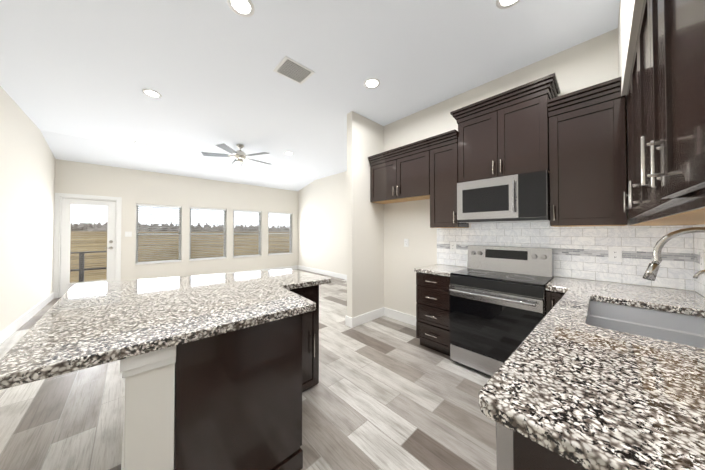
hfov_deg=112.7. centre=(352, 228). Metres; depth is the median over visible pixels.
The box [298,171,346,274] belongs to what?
wall
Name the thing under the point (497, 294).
range
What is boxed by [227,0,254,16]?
recessed light
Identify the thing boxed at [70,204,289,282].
backdrop
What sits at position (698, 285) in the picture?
tile backsplash
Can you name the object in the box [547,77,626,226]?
upper cabinet
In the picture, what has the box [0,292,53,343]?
baseboard
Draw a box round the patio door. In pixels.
[60,198,115,296]
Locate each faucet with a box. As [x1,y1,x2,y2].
[643,227,704,280]
[693,270,704,278]
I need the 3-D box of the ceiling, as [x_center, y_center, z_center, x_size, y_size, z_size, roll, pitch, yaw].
[-1.251,-1.584,3.735,5.850,0.370,8.350,1,-1,-43]
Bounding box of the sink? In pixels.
[587,301,704,348]
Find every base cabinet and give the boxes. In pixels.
[174,285,318,469]
[416,272,450,355]
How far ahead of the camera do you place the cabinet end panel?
0.53 m
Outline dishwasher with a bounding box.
[496,422,512,469]
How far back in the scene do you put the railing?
6.42 m
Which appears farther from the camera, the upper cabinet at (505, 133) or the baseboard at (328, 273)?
the baseboard at (328, 273)
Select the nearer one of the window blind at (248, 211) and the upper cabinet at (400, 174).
the upper cabinet at (400, 174)
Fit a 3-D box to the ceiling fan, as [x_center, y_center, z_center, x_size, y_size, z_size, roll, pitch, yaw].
[-2.217,-1.406,4.669,1.282,0.499,1.289,1,-1,-43]
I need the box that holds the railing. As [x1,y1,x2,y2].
[70,251,106,281]
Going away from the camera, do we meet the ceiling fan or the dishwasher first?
the dishwasher
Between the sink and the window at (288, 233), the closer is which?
the sink
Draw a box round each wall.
[0,86,55,331]
[55,159,297,280]
[120,346,175,469]
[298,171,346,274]
[347,111,383,317]
[384,28,693,315]
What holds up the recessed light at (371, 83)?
in the ceiling
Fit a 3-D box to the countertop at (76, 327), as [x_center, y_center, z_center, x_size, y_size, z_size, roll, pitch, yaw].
[-1.009,0.454,1.772,1.620,0.040,1.714,1,-1,-43]
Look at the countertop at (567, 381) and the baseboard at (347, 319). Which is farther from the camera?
the baseboard at (347, 319)
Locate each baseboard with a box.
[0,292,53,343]
[221,265,297,273]
[298,265,346,279]
[345,315,349,325]
[350,307,383,327]
[384,307,416,325]
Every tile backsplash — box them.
[437,222,688,289]
[689,225,704,296]
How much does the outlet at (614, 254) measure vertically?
0.118 m
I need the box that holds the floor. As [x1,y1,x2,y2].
[0,269,496,469]
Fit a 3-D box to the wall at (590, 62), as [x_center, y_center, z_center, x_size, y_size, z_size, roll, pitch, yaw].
[1.598,-0.163,2.744,0.150,3.080,3.030,1,-1,-43]
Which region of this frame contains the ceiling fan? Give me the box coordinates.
[201,143,269,171]
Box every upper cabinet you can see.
[368,138,429,203]
[427,129,468,227]
[450,73,560,182]
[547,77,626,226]
[623,74,704,223]
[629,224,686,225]
[631,0,704,223]
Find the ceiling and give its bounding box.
[0,0,619,190]
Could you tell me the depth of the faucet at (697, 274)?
1.17 m
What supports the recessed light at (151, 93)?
in the ceiling
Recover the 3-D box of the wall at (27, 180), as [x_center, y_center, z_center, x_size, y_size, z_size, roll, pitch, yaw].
[-3.328,-0.176,1.764,0.150,3.080,8.350,1,-1,-43]
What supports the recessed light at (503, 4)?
in the ceiling
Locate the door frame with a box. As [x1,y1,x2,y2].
[53,193,121,297]
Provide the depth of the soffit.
1.40 m
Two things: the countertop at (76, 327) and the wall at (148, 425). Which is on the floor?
the wall at (148, 425)
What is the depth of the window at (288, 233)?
8.22 m
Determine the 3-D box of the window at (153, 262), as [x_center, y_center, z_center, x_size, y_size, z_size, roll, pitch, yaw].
[-4.862,0.130,5.917,0.886,1.456,0.160,1,-1,-43]
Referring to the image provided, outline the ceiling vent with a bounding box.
[273,56,314,83]
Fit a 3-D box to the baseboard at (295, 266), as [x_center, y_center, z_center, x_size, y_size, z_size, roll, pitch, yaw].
[-3.656,1.367,6.946,4.540,0.135,0.019,1,-1,-43]
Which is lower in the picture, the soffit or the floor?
the floor
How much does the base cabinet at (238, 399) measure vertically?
0.887 m
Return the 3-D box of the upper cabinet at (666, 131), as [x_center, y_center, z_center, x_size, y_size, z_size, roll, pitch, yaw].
[0.962,-0.520,0.528,0.863,0.946,0.342,1,-1,-43]
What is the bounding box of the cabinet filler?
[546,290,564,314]
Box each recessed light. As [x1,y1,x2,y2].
[142,89,161,97]
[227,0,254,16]
[364,78,379,88]
[496,0,520,8]
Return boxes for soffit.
[618,0,643,109]
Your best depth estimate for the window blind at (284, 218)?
8.10 m
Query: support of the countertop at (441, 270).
on the base cabinet at (432, 313)
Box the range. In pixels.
[449,245,553,375]
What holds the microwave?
attached to the upper cabinet at (505, 133)
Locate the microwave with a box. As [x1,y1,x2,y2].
[457,170,549,223]
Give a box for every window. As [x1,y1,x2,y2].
[135,204,180,264]
[189,209,225,260]
[233,211,261,257]
[268,213,292,254]
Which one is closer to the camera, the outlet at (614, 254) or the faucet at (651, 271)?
the faucet at (651, 271)
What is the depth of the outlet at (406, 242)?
3.47 m
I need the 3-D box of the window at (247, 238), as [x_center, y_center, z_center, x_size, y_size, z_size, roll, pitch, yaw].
[-3.307,0.150,7.380,0.856,1.456,0.160,1,-1,-43]
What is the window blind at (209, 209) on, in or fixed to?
attached to the window at (197, 259)
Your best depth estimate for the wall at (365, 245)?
3.47 m
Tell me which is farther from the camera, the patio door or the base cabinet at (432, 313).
the patio door
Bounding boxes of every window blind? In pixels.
[136,204,180,263]
[189,207,225,259]
[233,210,260,256]
[268,212,291,254]
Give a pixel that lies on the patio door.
(66, 285)
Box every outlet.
[404,239,408,246]
[450,242,455,251]
[608,247,621,261]
[700,252,704,269]
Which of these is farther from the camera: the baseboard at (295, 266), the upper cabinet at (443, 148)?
the baseboard at (295, 266)
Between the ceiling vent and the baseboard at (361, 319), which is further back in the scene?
the baseboard at (361, 319)
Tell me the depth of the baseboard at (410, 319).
3.52 m
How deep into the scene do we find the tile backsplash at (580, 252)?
2.07 m
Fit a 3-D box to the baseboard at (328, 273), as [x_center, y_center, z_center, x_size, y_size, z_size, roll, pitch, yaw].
[-0.260,1.363,6.679,0.019,0.135,5.060,1,-1,-43]
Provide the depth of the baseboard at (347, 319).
3.34 m
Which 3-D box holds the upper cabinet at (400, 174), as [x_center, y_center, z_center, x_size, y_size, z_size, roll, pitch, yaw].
[0.698,-0.745,3.308,0.376,0.680,0.974,1,-1,-43]
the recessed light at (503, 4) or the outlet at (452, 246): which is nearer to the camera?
the recessed light at (503, 4)
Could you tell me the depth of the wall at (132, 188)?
6.20 m
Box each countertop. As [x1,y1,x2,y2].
[0,269,330,389]
[414,264,466,276]
[479,276,704,469]
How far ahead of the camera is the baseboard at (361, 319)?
3.47 m
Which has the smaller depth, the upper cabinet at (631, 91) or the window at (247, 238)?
the upper cabinet at (631, 91)
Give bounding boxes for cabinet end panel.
[513,431,585,469]
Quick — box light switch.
[125,232,131,236]
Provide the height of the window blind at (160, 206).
1.428 m
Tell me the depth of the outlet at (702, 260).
1.52 m
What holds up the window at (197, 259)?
in the wall at (132, 188)
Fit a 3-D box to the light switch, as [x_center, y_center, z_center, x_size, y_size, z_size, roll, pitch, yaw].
[-5.236,0.124,5.483,0.120,0.118,0.008,1,-1,-43]
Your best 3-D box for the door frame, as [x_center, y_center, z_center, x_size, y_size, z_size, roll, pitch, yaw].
[-5.729,0.342,5.114,0.980,2.135,0.168,1,-1,-43]

